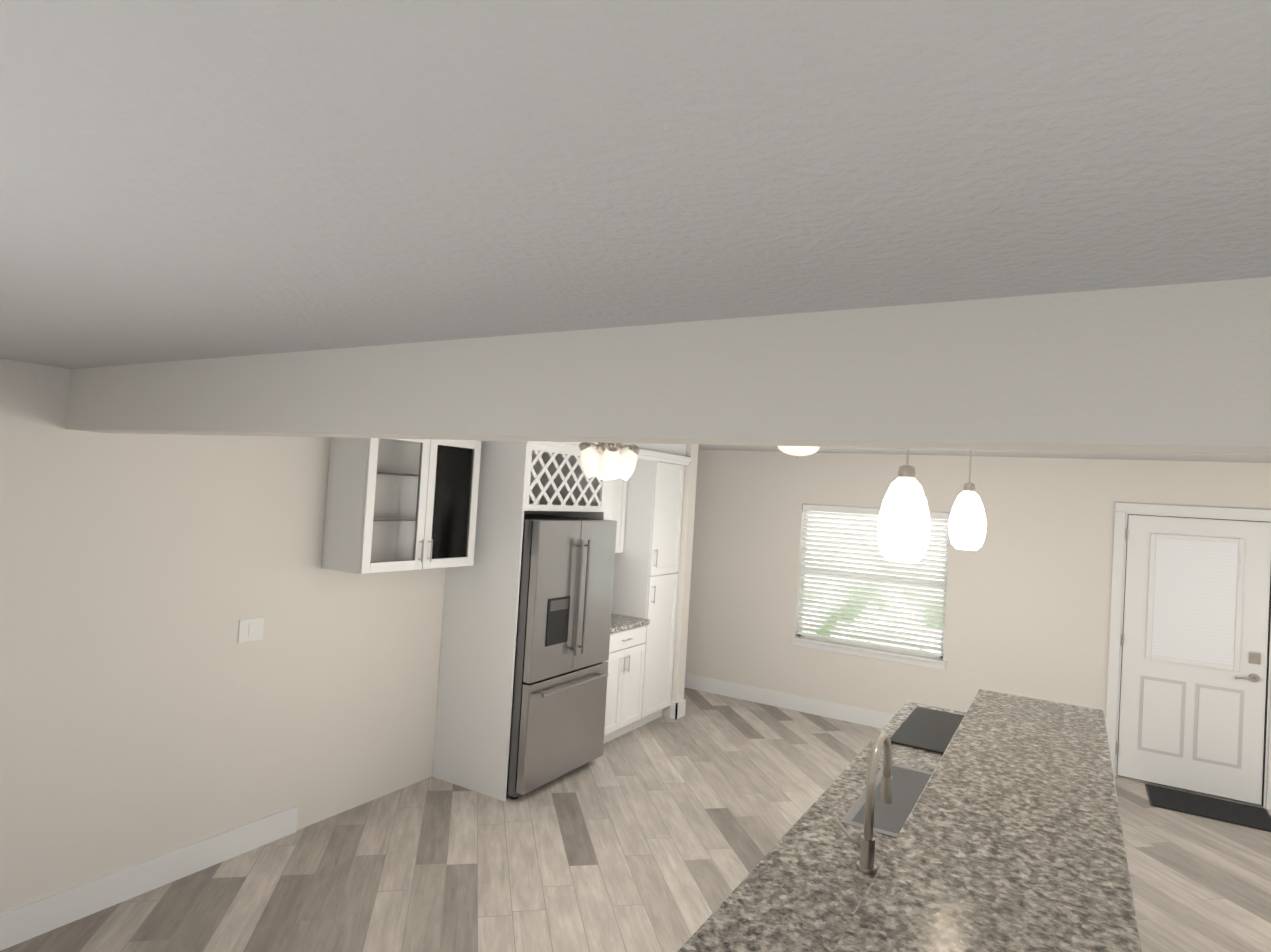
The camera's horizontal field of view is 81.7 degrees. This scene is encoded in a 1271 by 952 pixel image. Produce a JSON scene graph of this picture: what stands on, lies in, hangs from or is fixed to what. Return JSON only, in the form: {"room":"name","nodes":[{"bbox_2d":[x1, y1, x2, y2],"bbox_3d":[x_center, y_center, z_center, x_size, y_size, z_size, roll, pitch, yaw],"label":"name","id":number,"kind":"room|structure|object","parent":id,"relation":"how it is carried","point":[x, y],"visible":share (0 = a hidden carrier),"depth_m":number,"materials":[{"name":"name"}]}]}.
{"room":"kitchen","nodes":[
{"label":"kitchen","id":0,"kind":"room"},
{"bbox_2d":[0,359,536,913],"bbox_3d":[-2.134,0.686,3.565,0.120,2.440,7.630,3,-2,31],"label":"wall","id":1,"kind":"structure","parent":0,"point":[150,707],"depth_m":3.43,"materials":[{"name":"white paint"}]},
{"bbox_2d":[0,805,297,950],"bbox_3d":[-2.277,1.823,3.282,0.015,0.140,1.685,3,-2,31],"label":"baseboard","id":2,"kind":"structure","parent":1,"relation":"attached to","point":[18,925],"depth_m":3.32,"materials":[{"name":"white"}]},
{"bbox_2d":[238,617,263,642],"bbox_3d":[-1.956,0.784,3.744,0.009,0.115,0.130,3,-2,31],"label":"switch plate","id":3,"kind":"object","parent":1,"relation":"attached to","point":[251,629],"visible":1,"depth_m":3.74,"materials":[{"name":"white plastic"}]},
{"bbox_2d":[322,437,488,573],"bbox_3d":[-1.333,0.038,4.368,0.372,1.008,0.940,3,-2,31],"label":"upper cabinet","id":4,"kind":"object","parent":1,"relation":"attached to","point":[392,505],"visible":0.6,"depth_m":4.31,"materials":[{"name":"white wood"}]},
{"bbox_2d":[544,448,627,555],"bbox_3d":[-0.389,0.219,6.004,0.327,0.810,0.670,3,-2,31],"label":"upper cabinet","id":5,"kind":"object","parent":1,"relation":"attached to","point":[568,492],"depth_m":5.44,"materials":[{"name":"white wood"}]},
{"bbox_2d":[0,687,1270,951],"bbox_3d":[-0.015,2.045,2.902,13.600,0.050,8.800,3,-2,31],"label":"floor","id":6,"kind":"structure","parent":0,"point":[662,835],"depth_m":3.88,"materials":[{"name":"brown wood"}]},
{"bbox_2d":[506,514,616,798],"bbox_3d":[-0.693,1.158,5.079,0.768,1.745,0.894,3,-2,31],"label":"refrigerator","id":7,"kind":"object","parent":6,"relation":"on","point":[561,674],"visible":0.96,"depth_m":4.78,"materials":[{"name":"silver metal"}]},
{"bbox_2d":[603,624,647,743],"bbox_3d":[-0.358,1.629,5.900,0.597,0.885,0.670,3,-2,31],"label":"base cabinet","id":8,"kind":"object","parent":6,"relation":"on","point":[628,651],"depth_m":5.81,"materials":[{"name":"white wood"}]},
{"bbox_2d":[610,612,651,635],"bbox_3d":[-0.319,1.168,5.905,0.622,0.040,0.670,3,-2,31],"label":"countertop","id":9,"kind":"structure","parent":8,"relation":"on","point":[618,623],"depth_m":5.87,"materials":[{"name":"grey stone"}]},
{"bbox_2d":[612,456,687,723],"bbox_3d":[-0.013,0.976,6.427,0.597,2.255,0.510,3,-2,31],"label":"tall cabinet","id":10,"kind":"object","parent":6,"relation":"on","point":[642,506],"depth_m":6.19,"materials":[{"name":"white wood"}]},
{"bbox_2d":[677,702,964,951],"bbox_3d":[1.105,1.597,2.606,0.840,0.965,2.740,3,-2,31],"label":"kitchen island","id":11,"kind":"object","parent":6,"relation":"on","point":[802,894],"depth_m":2.15,"materials":[{"name":"grey stone"}]},
{"bbox_2d":[833,732,892,873],"bbox_3d":[0.699,0.957,2.236,0.132,0.362,0.270,3,-2,31],"label":"faucet","id":12,"kind":"object","parent":11,"relation":"on","point":[866,864],"visible":0.98,"depth_m":2.13,"materials":[{"name":"silver metal"}]},
{"bbox_2d":[829,689,1141,951],"bbox_3d":[1.292,1.088,2.466,0.555,0.065,2.950,3,-2,31],"label":"island countertop","id":13,"kind":"structure","parent":11,"relation":"on","point":[1013,841],"depth_m":2.02,"materials":[{"name":"grey stone"}]},
{"bbox_2d":[1145,784,1270,831],"bbox_3d":[4.003,2.311,5.134,0.704,0.008,0.489,3,-2,31],"label":"door mat","id":14,"kind":"object","parent":6,"relation":"on","point":[1254,817],"visible":0.98,"depth_m":5.11,"materials":[{"name":"black plastic"}]},
{"bbox_2d":[0,0,1270,368],"bbox_3d":[-0.493,-0.503,0.077,6.420,0.200,3.200,3,-2,31],"label":"ceiling","id":15,"kind":"structure","parent":0,"point":[180,180],"depth_m":0.83,"materials":[{"name":"white paint"}]},
{"bbox_2d":[66,277,1270,454],"bbox_3d":[-0.140,-0.274,1.805,5.030,0.370,0.150,3,-2,31],"label":"header beam","id":16,"kind":"structure","parent":0,"point":[1180,368],"depth_m":1.44,"materials":[{"name":"white paint"}]},
{"bbox_2d":[662,444,698,716],"bbox_3d":[-1.105,0.843,7.470,3.650,2.440,0.140,3,-2,31],"label":"wall","id":17,"kind":"structure","parent":0,"point":[684,583],"depth_m":6.50,"materials":[{"name":"white paint"}]},
{"bbox_2d":[670,699,685,716],"bbox_3d":[-1.135,1.994,7.492,3.665,0.140,0.045,3,-2,31],"label":"baseboard","id":18,"kind":"structure","parent":17,"relation":"attached to","point":[677,709],"depth_m":6.46,"materials":[{"name":"white wood"}]},
{"bbox_2d":[685,450,1270,721],"bbox_3d":[2.913,1.055,6.258,12.100,2.440,0.150,3,-2,31],"label":"wall","id":19,"kind":"structure","parent":0,"point":[1028,598],"depth_m":6.25,"materials":[{"name":"white paint"}]},
{"bbox_2d":[685,673,893,728],"bbox_3d":[0.678,2.102,7.430,6.845,0.140,0.015,3,-2,31],"label":"baseboard","id":20,"kind":"structure","parent":19,"relation":"attached to","point":[842,712],"depth_m":6.95,"materials":[{"name":"white wood"}]},
{"bbox_2d":[791,504,949,669],"bbox_3d":[2.139,0.962,6.702,1.370,1.345,0.170,3,-2,31],"label":"window","id":21,"kind":"structure","parent":19,"relation":"in","point":[857,588],"depth_m":6.71,"materials":[{"name":"white plastic"}]},
{"bbox_2d":[1105,502,1270,809],"bbox_3d":[4.154,1.279,5.494,1.040,2.105,0.170,3,-2,31],"label":"door frame","id":22,"kind":"structure","parent":19,"relation":"attached to","point":[1123,511],"depth_m":5.64,"materials":[{"name":"white wood"}]},
{"bbox_2d":[1115,515,1270,804],"bbox_3d":[4.103,1.312,5.438,0.879,1.999,0.107,3,-2,31],"label":"door","id":23,"kind":"structure","parent":19,"relation":"in","point":[1194,640],"depth_m":5.43,"materials":[{"name":"white wood"}]},
{"bbox_2d":[698,444,1270,462],"bbox_3d":[1.596,-0.343,3.951,12.100,0.080,5.600,3,-2,31],"label":"ceiling","id":24,"kind":"structure","parent":0,"point":[1123,455],"depth_m":5.73,"materials":[{"name":"white paint"}]},
{"bbox_2d":[579,442,639,480],"bbox_3d":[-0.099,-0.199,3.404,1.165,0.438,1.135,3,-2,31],"label":"ceiling light","id":25,"kind":"object","parent":24,"relation":"hanging from","point":[607,461],"visible":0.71,"depth_m":3.31,"materials":[{"name":"white glass"}]},
{"bbox_2d":[778,446,819,457],"bbox_3d":[1.276,-0.208,5.765,0.360,0.140,0.360,3,-2,31],"label":"light","id":26,"kind":"object","parent":24,"relation":"attached to","point":[797,451],"visible":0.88,"depth_m":5.66,"materials":[{"name":"white glass"}]},
{"bbox_2d":[877,448,930,562],"bbox_3d":[0.775,-0.077,2.093,0.144,0.640,0.144,3,-2,31],"label":"pendant light","id":27,"kind":"object","parent":24,"relation":"hanging from","point":[903,528],"visible":0.69,"depth_m":2.04,"materials":[{"name":"white glass"}]},
{"bbox_2d":[948,449,986,550],"bbox_3d":[1.372,-0.018,3.016,0.144,0.640,0.144,3,-2,31],"label":"pendant light","id":28,"kind":"object","parent":24,"relation":"hanging from","point":[967,524],"visible":0.77,"depth_m":2.96,"materials":[{"name":"white glass"}]}
]}

